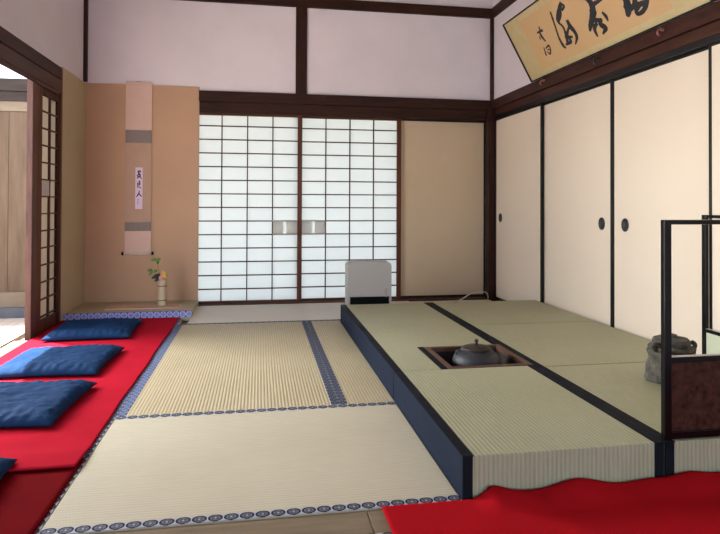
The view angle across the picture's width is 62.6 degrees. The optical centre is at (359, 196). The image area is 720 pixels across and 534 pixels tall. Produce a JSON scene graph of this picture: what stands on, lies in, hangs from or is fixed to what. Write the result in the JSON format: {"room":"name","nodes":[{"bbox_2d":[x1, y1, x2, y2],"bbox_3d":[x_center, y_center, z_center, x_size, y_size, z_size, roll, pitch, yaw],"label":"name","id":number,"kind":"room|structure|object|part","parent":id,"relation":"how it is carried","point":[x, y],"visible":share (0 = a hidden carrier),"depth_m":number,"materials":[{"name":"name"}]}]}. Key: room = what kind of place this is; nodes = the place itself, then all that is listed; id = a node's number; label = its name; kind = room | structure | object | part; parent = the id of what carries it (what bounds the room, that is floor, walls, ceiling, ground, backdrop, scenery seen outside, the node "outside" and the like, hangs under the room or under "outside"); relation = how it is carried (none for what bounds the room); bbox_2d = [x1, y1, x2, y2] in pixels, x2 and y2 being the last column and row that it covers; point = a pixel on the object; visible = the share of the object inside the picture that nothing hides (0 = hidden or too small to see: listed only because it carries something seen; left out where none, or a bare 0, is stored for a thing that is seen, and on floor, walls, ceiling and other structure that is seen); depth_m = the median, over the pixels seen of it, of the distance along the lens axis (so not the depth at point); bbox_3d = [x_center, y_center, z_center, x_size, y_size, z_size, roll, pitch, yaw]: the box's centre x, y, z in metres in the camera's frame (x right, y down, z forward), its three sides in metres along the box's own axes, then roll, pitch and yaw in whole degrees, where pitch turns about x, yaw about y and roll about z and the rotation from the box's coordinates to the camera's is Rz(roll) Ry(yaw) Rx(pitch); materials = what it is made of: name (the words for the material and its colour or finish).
{"room":"japanese tea room","nodes":[
{"label":"japanese tea room","id":0,"kind":"room"},
{"bbox_2d":[0,78,27,318],"bbox_3d":[-3.345,0.028,4.745,1.800,1.970,0.140,0,-1,-10],"label":"wall","id":1,"kind":"structure","parent":0,"point":[13,91],"depth_m":4.82,"materials":[{"name":"brown wood"}]},
{"bbox_3d":[-3.318,0.837,4.737,1.740,0.123,0.040,0,-1,-10],"label":"rail","id":2,"kind":"part","parent":1,"relation":"part of","materials":[{"name":"brown wood"}]},
{"bbox_3d":[-3.312,-0.739,4.755,1.740,0.080,0.040,0,-1,-10],"label":"rail","id":3,"kind":"part","parent":1,"relation":"part of","materials":[{"name":"brown wood"}]},
{"bbox_2d":[0,0,83,81],"bbox_3d":[-1.839,-0.635,1.407,0.100,3.350,7.778,0,-1,-10],"label":"wall","id":4,"kind":"structure","parent":0,"point":[53,28],"depth_m":4.42,"materials":[{"name":"paint"}]},
{"bbox_2d":[0,340,27,356],"bbox_3d":[-2.084,0.974,2.818,0.090,0.032,2.378,0,-1,-10],"label":"trim","id":5,"kind":"structure","parent":4,"relation":"attached to","point":[11,346],"depth_m":3.80,"materials":[{"name":"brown wood"}]},
{"bbox_2d":[24,80,37,340],"bbox_3d":[-2.256,0.108,4.062,0.040,1.804,0.088,0,-1,-10],"label":"trim","id":6,"kind":"structure","parent":4,"relation":"attached to","point":[32,88],"depth_m":4.03,"materials":[{"name":"brown wood"}]},
{"bbox_2d":[0,42,61,95],"bbox_3d":[-2.065,-0.866,3.128,0.014,0.098,2.943,0,-1,-10],"label":"trim","id":7,"kind":"structure","parent":4,"relation":"attached to","point":[8,55],"depth_m":3.92,"materials":[{"name":"brown wood"}]},
{"bbox_2d":[0,26,61,78],"bbox_3d":[-1.718,-0.983,1.067,0.040,0.090,7.060,0,-1,-10],"label":"trim","id":8,"kind":"structure","parent":4,"relation":"attached to","point":[7,38],"depth_m":3.89,"materials":[{"name":"brown wood"}]},
{"bbox_2d":[57,69,62,322],"bbox_3d":[-2.374,0.008,4.578,0.118,1.995,0.035,0,-1,-10],"label":"trim","id":9,"kind":"structure","parent":4,"relation":"attached to","point":[61,94],"depth_m":4.57,"materials":[{"name":"brown wood"}]},
{"bbox_2d":[60,67,85,321],"bbox_3d":[-2.384,0.002,4.923,0.014,2.015,0.647,0,-1,-10],"label":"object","id":10,"kind":"structure","parent":4,"relation":"attached to","point":[74,88],"depth_m":4.89,"materials":[{"name":"beige paint"}]},
{"bbox_2d":[83,0,87,81],"bbox_3d":[-2.418,-1.625,5.224,0.030,1.225,0.040,0,-1,-10],"label":"trim","id":11,"kind":"structure","parent":4,"relation":"attached to","point":[85,29],"depth_m":5.20,"materials":[{"name":"brown wood"}]},
{"bbox_2d":[100,511,373,533],"bbox_3d":[-0.885,0.966,1.582,1.859,0.030,0.133,0,-1,-10],"label":"wooden floorboards","id":12,"kind":"structure","parent":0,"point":[350,522],"depth_m":1.71,"materials":[{"name":"brown wood"}]},
{"bbox_2d":[85,0,492,295],"bbox_3d":[-0.545,-0.580,5.623,4.069,3.350,0.100,0,-1,-10],"label":"wall","id":13,"kind":"structure","parent":0,"point":[209,46],"depth_m":5.55,"materials":[{"name":"paint"}]},
{"bbox_2d":[121,81,153,254],"bbox_3d":[-1.983,-0.255,5.295,0.270,1.558,0.030,0,-1,-10],"label":"scroll","id":14,"kind":"object","parent":13,"relation":"attached to","point":[138,137],"visible":1,"depth_m":5.30,"materials":[{"name":"paper"}]},
{"bbox_3d":[-1.980,-1.014,5.306,0.224,0.026,0.012,0,-1,-10],"label":"rod","id":15,"kind":"part","parent":14,"relation":"part of","materials":[{"name":"fabric"}]},
{"bbox_2d":[84,83,199,302],"bbox_3d":[-1.950,0.005,5.319,0.972,2.020,0.014,0,-1,-10],"label":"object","id":16,"kind":"structure","parent":13,"relation":"attached to","point":[110,276],"depth_m":5.32,"materials":[{"name":"paint"}]},
{"bbox_2d":[296,7,306,93],"bbox_3d":[-0.552,-1.371,5.575,0.105,0.820,0.030,0,-1,-10],"label":"trim","id":17,"kind":"structure","parent":13,"relation":"attached to","point":[301,12],"depth_m":5.56,"materials":[{"name":"brown wood"}]},
{"bbox_2d":[180,0,490,18],"bbox_3d":[-0.559,-1.829,5.573,3.829,0.095,0.040,0,-1,-10],"label":"trim","id":18,"kind":"structure","parent":13,"relation":"attached to","point":[351,5],"depth_m":5.68,"materials":[{"name":"brown wood"}]},
{"bbox_2d":[199,101,485,121],"bbox_3d":[-0.082,-0.812,5.698,2.834,0.098,0.112,0,-1,-10],"label":"trim","id":19,"kind":"structure","parent":13,"relation":"attached to","point":[209,107],"depth_m":5.63,"materials":[{"name":"brown wood"}]},
{"bbox_2d":[198,296,486,305],"bbox_3d":[-0.111,1.010,5.654,2.785,0.042,0.150,0,-1,-10],"label":"trim","id":20,"kind":"structure","parent":13,"relation":"attached to","point":[467,297],"depth_m":5.66,"materials":[{"name":"brown wood"}]},
{"bbox_2d":[198,112,301,303],"bbox_3d":[-1.047,0.108,5.491,1.012,1.751,0.028,0,-1,-10],"label":"screen","id":21,"kind":"object","parent":20,"relation":"on","point":[250,243],"visible":0.88,"depth_m":5.50,"materials":[{"name":"paper"}]},
{"bbox_3d":[-1.050,0.972,5.481,0.928,0.022,0.028,0,-1,-10],"label":"rail","id":22,"kind":"part","parent":21,"relation":"part of","materials":[{"name":"brown wood"}]},
{"bbox_3d":[-1.043,-0.757,5.501,0.928,0.022,0.028,0,-1,-10],"label":"rail","id":23,"kind":"part","parent":21,"relation":"part of","materials":[{"name":"wood"}]},
{"bbox_3d":[-0.703,0.292,5.539,0.234,0.135,0.009,0,-1,-10],"label":"paper pull","id":24,"kind":"part","parent":21,"relation":"part of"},
{"bbox_2d":[301,116,400,300],"bbox_3d":[-0.100,0.114,5.683,1.010,1.751,0.028,0,-1,-10],"label":"screen","id":25,"kind":"object","parent":20,"relation":"on","point":[351,166],"visible":0.9,"depth_m":5.68,"materials":[{"name":"paper"}]},
{"bbox_3d":[-0.442,0.293,5.614,0.234,0.135,0.009,0,-1,-10],"label":"paper pull","id":26,"kind":"part","parent":25,"relation":"part of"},
{"bbox_3d":[-0.104,0.978,5.673,0.926,0.022,0.028,0,-1,-10],"label":"rail","id":27,"kind":"part","parent":25,"relation":"part of","materials":[{"name":"wood"}]},
{"bbox_3d":[-0.097,-0.751,5.693,0.926,0.022,0.028,0,-1,-10],"label":"rail","id":28,"kind":"part","parent":25,"relation":"part of","materials":[{"name":"wood"}]},
{"bbox_2d":[199,90,490,109],"bbox_3d":[-0.072,-0.910,5.644,2.834,0.097,0.045,0,-1,-10],"label":"trim","id":29,"kind":"structure","parent":13,"relation":"attached to","point":[206,96],"depth_m":5.61,"materials":[{"name":"brown wood"}]},
{"bbox_2d":[401,119,485,297],"bbox_3d":[0.809,0.119,5.873,0.908,1.750,0.024,0,-1,-10],"label":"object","id":30,"kind":"structure","parent":13,"relation":"in","point":[443,203],"depth_m":5.87,"materials":[{"name":"beige paper"}]},
{"bbox_3d":[0.805,0.984,5.863,0.868,0.020,0.024,0,-1,-10],"label":"rail","id":31,"kind":"part","parent":30,"relation":"part of","materials":[{"name":"black paint"}]},
{"bbox_3d":[0.812,-0.748,5.883,0.868,0.016,0.024,0,-1,-10],"label":"rail","id":32,"kind":"part","parent":30,"relation":"part of","materials":[{"name":"black paint"}]},
{"bbox_2d":[486,109,495,300],"bbox_3d":[1.291,0.087,5.837,0.080,1.894,0.079,0,-1,-10],"label":"trim","id":33,"kind":"structure","parent":13,"relation":"attached to","point":[490,113],"depth_m":5.80,"materials":[{"name":"brown wood"}]},
{"bbox_2d":[367,510,390,532],"bbox_3d":[0.998,0.977,1.903,1.959,0.030,0.133,0,-1,-10],"label":"trim","id":34,"kind":"structure","parent":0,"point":[379,523],"depth_m":1.74,"materials":[{"name":"brown wood"}]},
{"bbox_2d":[493,0,717,98],"bbox_3d":[2.049,-0.611,2.070,0.150,3.350,7.778,0,-1,-10],"label":"wall","id":35,"kind":"structure","parent":0,"point":[510,75],"depth_m":5.57,"materials":[{"name":"paint"}]},
{"bbox_2d":[490,18,493,100],"bbox_3d":[1.311,-1.360,5.881,0.032,0.820,0.031,0,-1,-10],"label":"trim","id":36,"kind":"structure","parent":35,"relation":"attached to","point":[491,19],"depth_m":5.87,"materials":[{"name":"brown wood"}]},
{"bbox_2d":[491,0,516,17],"bbox_3d":[1.973,-1.859,2.055,0.040,0.095,7.747,0,-1,-10],"label":"trim","id":37,"kind":"structure","parent":35,"relation":"attached to","point":[502,5],"depth_m":5.65,"materials":[{"name":"brown wood"}]},
{"bbox_2d":[495,103,543,302],"bbox_3d":[1.414,0.115,5.323,0.027,1.748,0.958,0,-1,-10],"label":"door","id":38,"kind":"structure","parent":35,"relation":"in","point":[519,136],"depth_m":5.25,"materials":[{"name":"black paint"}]},
{"bbox_3d":[1.419,-0.752,5.333,0.024,0.016,0.918,0,-1,-10],"label":"rail","id":39,"kind":"part","parent":38,"relation":"part of","materials":[{"name":"beige paper"}]},
{"bbox_2d":[544,80,611,326],"bbox_3d":[1.598,0.105,4.415,0.027,1.748,0.990,0,-1,-10],"label":"door","id":40,"kind":"structure","parent":35,"relation":"in","point":[578,125],"depth_m":4.33,"materials":[{"name":"beige paper"}]},
{"bbox_3d":[1.603,-0.761,4.425,0.024,0.016,0.950,0,-1,-10],"label":"rail","id":41,"kind":"part","parent":40,"relation":"part of","materials":[{"name":"beige paper"}]},
{"bbox_3d":[1.650,0.185,4.043,0.006,0.086,0.072,0,-1,-10],"label":"door pull","id":42,"kind":"part","parent":40,"relation":"part of","materials":[{"name":"metal"}]},
{"bbox_2d":[491,0,719,114],"bbox_3d":[1.970,-0.947,2.042,0.040,0.090,7.742,0,-1,-10],"label":"trim","id":43,"kind":"structure","parent":35,"relation":"attached to","point":[709,14],"depth_m":3.73,"materials":[{"name":"brown wood"}]},
{"bbox_2d":[495,32,719,118],"bbox_3d":[2.005,-0.816,2.021,0.072,0.039,7.693,0,-1,-10],"label":"trim","id":44,"kind":"structure","parent":35,"relation":"attached to","point":[702,43],"depth_m":3.73,"materials":[{"name":"black paint"}]},
{"bbox_2d":[502,0,715,82],"bbox_3d":[1.491,-1.209,3.960,0.280,0.483,2.020,0,-1,-10],"label":"calligraphy","id":45,"kind":"object","parent":35,"relation":"attached to","point":[547,37],"visible":1,"depth_m":4.08,"materials":[{"name":"beige paper"}]},
{"bbox_2d":[612,47,708,353],"bbox_3d":[1.759,0.094,3.468,0.027,1.748,0.925,0,-1,-10],"label":"door","id":46,"kind":"structure","parent":35,"relation":"in","point":[660,112],"depth_m":3.48,"materials":[{"name":"beige paper"}]},
{"bbox_3d":[1.694,0.183,3.785,0.006,0.086,0.072,0,-1,-10],"label":"door pull","id":47,"kind":"part","parent":46,"relation":"part of","materials":[{"name":"metal"}]},
{"bbox_3d":[1.764,-0.772,3.478,0.024,0.016,0.885,0,-1,-10],"label":"rail","id":48,"kind":"part","parent":46,"relation":"part of","materials":[{"name":"beige paper"}]},
{"bbox_2d":[656,28,664,35],"bbox_3d":[1.703,-0.933,3.350,0.043,0.050,0.040,0,-1,-10],"label":"hook","id":49,"kind":"object","parent":35,"relation":"attached to","point":[658,29],"visible":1,"depth_m":3.35,"materials":[{"name":"orange metal"}]},
{"bbox_2d":[708,41,719,330],"bbox_3d":[1.881,0.085,2.587,0.027,1.748,0.928,0,-1,-10],"label":"door","id":50,"kind":"structure","parent":35,"relation":"in","point":[713,48],"depth_m":3.01,"materials":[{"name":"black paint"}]},
{"bbox_3d":[1.882,0.083,2.588,0.018,1.712,0.888,0,-1,-10],"label":"paper panel","id":51,"kind":"part","parent":50,"relation":"part of","materials":[{"name":"beige paper"}]},
{"bbox_3d":[0.117,1.030,1.773,3.939,0.085,7.878,0,-1,-10],"label":"floor","id":52,"kind":"structure","parent":0,"visible":0},
{"bbox_2d":[35,85,59,336],"bbox_3d":[-2.299,0.101,4.335,0.028,1.804,0.462,0,-1,-10],"label":"screen","id":53,"kind":"object","parent":52,"relation":"on","point":[48,101],"visible":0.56,"depth_m":4.36,"materials":[{"name":"wood"}]},
{"bbox_3d":[-2.308,0.943,4.355,0.028,0.120,0.322,0,-1,-10],"label":"rail","id":54,"kind":"part","parent":53,"relation":"part of","materials":[{"name":"brown wood"}]},
{"bbox_3d":[-2.296,-0.764,4.345,0.028,0.075,0.382,0,-1,-10],"label":"rail","id":55,"kind":"part","parent":53,"relation":"part of","materials":[{"name":"brown wood"}]},
{"bbox_2d":[34,417,115,533],"bbox_3d":[-1.422,0.966,2.036,0.891,0.035,0.936,0,-1,-10],"label":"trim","id":56,"kind":"structure","parent":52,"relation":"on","point":[90,451],"depth_m":2.05,"materials":[{"name":"grey fabric"}]},
{"bbox_2d":[63,300,197,320],"bbox_3d":[-1.901,0.971,5.012,0.977,0.082,0.580,0,-1,-10],"label":"platform","id":57,"kind":"object","parent":52,"relation":"on","point":[90,310],"visible":0.72,"depth_m":4.80,"materials":[{"name":"beige wicker"}]},
{"bbox_2d":[104,303,182,309],"bbox_3d":[-1.815,0.929,4.991,0.604,0.009,0.200,0,-1,-10],"label":"display board","id":58,"kind":"object","parent":57,"relation":"on","point":[179,305],"visible":1,"depth_m":4.97,"materials":[{"name":"brown wood"}]},
{"bbox_2d":[157,279,166,305],"bbox_3d":[-1.684,0.814,5.040,0.077,0.222,0.077,0,-1,-10],"label":"vase","id":59,"kind":"object","parent":58,"relation":"on","point":[162,284],"visible":0.98,"depth_m":5.01,"materials":[{"name":"brown"}]},
{"bbox_2d":[147,258,167,281],"bbox_3d":[-1.714,0.706,5.013,0.170,0.375,0.041,0,-1,-21],"label":"flower arrangement","id":60,"kind":"object","parent":59,"relation":"in","point":[157,276],"visible":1,"depth_m":5.01,"materials":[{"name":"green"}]},
{"bbox_2d":[112,318,181,416],"bbox_3d":[-1.689,0.983,3.600,0.891,0.035,2.231,0,-1,-10],"label":"mat","id":61,"kind":"object","parent":52,"relation":"on","point":[124,400],"visible":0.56,"depth_m":3.19,"materials":[{"name":"blue fabric"}]},
{"bbox_2d":[0,317,178,471],"bbox_3d":[-1.654,0.953,3.337,0.888,0.015,2.761,0,-1,-10],"label":"carpet","id":62,"kind":"object","parent":61,"relation":"on","point":[63,444],"visible":0.49,"depth_m":2.72,"materials":[{"name":"fabric"}]},
{"bbox_2d":[0,379,96,427],"bbox_3d":[-1.557,0.911,2.646,0.560,0.063,0.570,0,-1,-7],"label":"floor cushion","id":63,"kind":"object","parent":62,"relation":"on","point":[38,403],"visible":1,"depth_m":2.59,"materials":[{"name":"fabric"}]},
{"bbox_2d":[0,344,123,377],"bbox_3d":[-1.700,0.918,3.362,0.560,0.064,0.570,0,-1,-8],"label":"floor cushion","id":64,"kind":"object","parent":62,"relation":"on","point":[88,359],"visible":1,"depth_m":3.23,"materials":[{"name":"fabric"}]},
{"bbox_2d":[40,317,143,340],"bbox_3d":[-1.873,0.929,4.200,0.560,0.061,0.570,0,-1,-12],"label":"floor cushion","id":65,"kind":"object","parent":62,"relation":"on","point":[105,328],"visible":1,"depth_m":4.03,"materials":[{"name":"fabric"}]},
{"bbox_2d":[117,321,338,415],"bbox_3d":[-0.741,0.987,3.620,0.975,0.035,1.951,0,-1,-10],"label":"mat","id":66,"kind":"object","parent":52,"relation":"on","point":[239,366],"visible":0.8,"depth_m":3.24,"materials":[{"name":"beige wicker"}]},
{"bbox_2d":[39,402,460,533],"bbox_3d":[-0.369,0.972,2.215,1.237,0.035,0.936,0,-1,-10],"label":"mat","id":67,"kind":"object","parent":52,"relation":"on","point":[156,471],"visible":0.86,"depth_m":2.06,"materials":[{"name":"beige wicker"}]},
{"bbox_2d":[187,301,410,324],"bbox_3d":[-0.428,1.006,5.093,1.958,0.035,0.841,0,-1,-10],"label":"mat","id":68,"kind":"object","parent":52,"relation":"on","point":[260,313],"visible":0.54,"depth_m":4.99,"materials":[{"name":"beige wicker"}]},
{"bbox_2d":[345,260,391,304],"bbox_3d":[0.069,0.763,5.010,0.374,0.448,0.151,0,-1,-10],"label":"heater","id":69,"kind":"object","parent":68,"relation":"on","point":[366,281],"visible":0.75,"depth_m":4.94,"materials":[{"name":"grey plastic"}]},
{"bbox_3d":[0.069,0.546,5.018,0.220,0.008,0.080,0,-1,-10],"label":"control panel","id":70,"kind":"part","parent":69,"relation":"part of","materials":[{"name":"grey plastic"}]},
{"bbox_2d":[350,296,388,304],"bbox_3d":[0.080,0.894,4.940,0.330,0.115,0.004,0,-1,-10],"label":"grille","id":71,"kind":"object","parent":69,"relation":"attached to","point":[354,300],"depth_m":4.94,"materials":[{"name":"black plastic"}]},
{"bbox_3d":[0.082,0.694,4.941,0.361,0.273,0.008,0,-1,-10],"label":"panel","id":72,"kind":"part","parent":69,"relation":"part of","materials":[{"name":"grey plastic"}]},
{"bbox_2d":[307,321,393,404],"bbox_3d":[-0.130,0.991,3.724,0.258,0.035,1.951,0,-1,-10],"label":"mat","id":73,"kind":"object","parent":52,"relation":"on","point":[352,379],"visible":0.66,"depth_m":3.36,"materials":[{"name":"beige wicker"}]},
{"bbox_2d":[341,302,464,350],"bbox_3d":[0.271,0.931,4.269,0.708,0.171,0.883,0,-1,-10],"label":"mat","id":74,"kind":"object","parent":52,"relation":"on","point":[353,317],"visible":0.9,"depth_m":4.19,"materials":[{"name":"beige wicker"}]},
{"bbox_2d":[359,325,496,401],"bbox_3d":[0.426,0.921,3.352,0.710,0.171,0.974,0,-1,-10],"label":"mat","id":75,"kind":"object","parent":52,"relation":"on","point":[388,350],"visible":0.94,"depth_m":3.37,"materials":[{"name":"beige wicker"}]},
{"bbox_2d":[424,344,532,368],"bbox_3d":[0.606,0.901,3.107,0.438,0.138,0.430,0,-1,-10],"label":"hearth","id":76,"kind":"object","parent":75,"relation":"in","point":[444,354],"visible":0.23,"depth_m":3.19,"materials":[{"name":"brown wood"}]},
{"bbox_2d":[452,339,500,365],"bbox_3d":[0.610,0.845,3.103,0.250,0.199,0.250,0,-1,-10],"label":"kettle","id":77,"kind":"object","parent":76,"relation":"on","point":[471,354],"visible":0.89,"depth_m":3.04,"materials":[{"name":"grey metal"}]},
{"bbox_3d":[0.610,0.785,3.104,0.156,0.020,0.156,0,-1,-10],"label":"lid","id":78,"kind":"part","parent":77,"relation":"part of","materials":[{"name":"brown metal"}]},
{"bbox_2d":[410,300,489,302],"bbox_3d":[0.931,1.014,5.307,0.785,0.034,0.806,0,-1,-10],"label":"mat","id":79,"kind":"object","parent":52,"relation":"on","point":[448,300],"visible":0.2,"depth_m":5.64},
{"bbox_2d":[428,300,592,324],"bbox_3d":[1.077,0.936,4.402,0.921,0.171,0.891,0,-1,-10],"label":"mat","id":80,"kind":"object","parent":52,"relation":"on","point":[519,311],"visible":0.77,"depth_m":4.34,"materials":[{"name":"beige wicker"}]},
{"bbox_2d":[454,291,488,301],"bbox_3d":[0.749,0.944,5.416,1.176,0.104,0.077,1,-1,-30],"label":"power cord","id":81,"kind":"object","parent":80,"relation":"on","point":[476,291],"visible":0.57,"depth_m":5.56,"materials":[{"name":"beige plastic"}]},
{"bbox_2d":[394,365,664,499],"bbox_3d":[0.591,0.911,2.394,0.708,0.171,0.962,0,-1,-10],"label":"mat","id":82,"kind":"object","parent":52,"relation":"on","point":[511,427],"visible":0.84,"depth_m":2.10,"materials":[{"name":"beige wicker"}]},
{"bbox_2d":[467,321,651,366],"bbox_3d":[1.236,0.926,3.469,0.921,0.171,0.996,0,-1,-10],"label":"mat","id":83,"kind":"object","parent":52,"relation":"on","point":[591,342],"visible":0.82,"depth_m":3.39,"materials":[{"name":"beige wicker"}]},
{"bbox_2d":[538,362,719,475],"bbox_3d":[1.399,0.915,2.515,0.922,0.171,0.930,0,-1,-10],"label":"mat","id":84,"kind":"object","parent":52,"relation":"on","point":[622,388],"visible":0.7,"depth_m":2.40,"materials":[{"name":"beige wicker"}]},
{"bbox_2d":[644,333,696,383],"bbox_3d":[1.406,0.726,2.675,0.221,0.212,0.230,0,-1,24],"label":"ceramic jar","id":85,"kind":"object","parent":84,"relation":"on","point":[681,345],"visible":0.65,"depth_m":2.64,"materials":[{"name":"ceramic"}]},
{"bbox_3d":[1.407,0.664,2.679,0.197,0.059,0.192,0,-1,-10],"label":"lid","id":86,"kind":"part","parent":85,"relation":"part of","materials":[{"name":"ceramic"}]},
{"bbox_2d":[661,215,719,439],"bbox_3d":[1.404,0.458,2.527,0.920,0.742,0.916,0,-1,-10],"label":"folding screen","id":87,"kind":"object","parent":84,"relation":"on","point":[690,384],"visible":1,"depth_m":2.02,"materials":[{"name":"black lacquer"},{"name":"dark reddish-brown burl wood"}]},
{"bbox_3d":[1.466,0.683,2.077,0.841,0.242,0.005,0,-1,-10],"label":"panel","id":88,"kind":"part","parent":87,"relation":"part of","materials":[{"name":"brown wood"}]},
{"bbox_3d":[1.845,0.461,2.621,0.020,0.742,0.880,0,-1,-10],"label":"frame","id":89,"kind":"part","parent":87,"relation":"part of","materials":[{"name":"black paint"}]},
{"bbox_3d":[0.168,0.963,1.210,3.748,0.035,0.948,0,-1,-10],"label":"mat","id":90,"kind":"object","parent":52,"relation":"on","visible":0},
{"bbox_2d":[0,458,84,533],"bbox_3d":[-1.305,0.938,1.304,0.892,0.004,1.550,0,-1,-10],"label":"carpet","id":91,"kind":"object","parent":90,"relation":"on","point":[26,497],"visible":0.83,"depth_m":1.87,"materials":[{"name":"fabric"}]},
{"bbox_2d":[0,457,17,478],"bbox_3d":[-1.397,0.902,1.735,0.560,0.066,0.570,0,-1,-16],"label":"floor cushion","id":92,"kind":"object","parent":91,"relation":"on","point":[6,464],"visible":1,"depth_m":2.01,"materials":[{"name":"fabric"}]},
{"bbox_2d":[382,471,719,533],"bbox_3d":[1.068,0.929,1.450,1.855,0.042,1.040,0,-1,-10],"label":"carpet","id":93,"kind":"object","parent":90,"relation":"on","point":[688,502],"visible":1,"depth_m":1.78,"materials":[{"name":"fabric"}]},
{"label":"outside","id":94,"kind":"structure","parent":0,"visible":0},
{"bbox_3d":[-0.511,1.524,2.940,28.000,0.120,30.000,0,-1,-10],"label":"ground","id":95,"kind":"structure","parent":94,"visible":0},
{"bbox_2d":[0,318,24,347],"bbox_3d":[-2.506,1.188,1.178,1.229,0.494,7.190,0,-1,-10],"label":"deck","id":96,"kind":"object","parent":95,"relation":"on","point":[11,329],"visible":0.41,"depth_m":4.32,"materials":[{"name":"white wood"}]}
]}

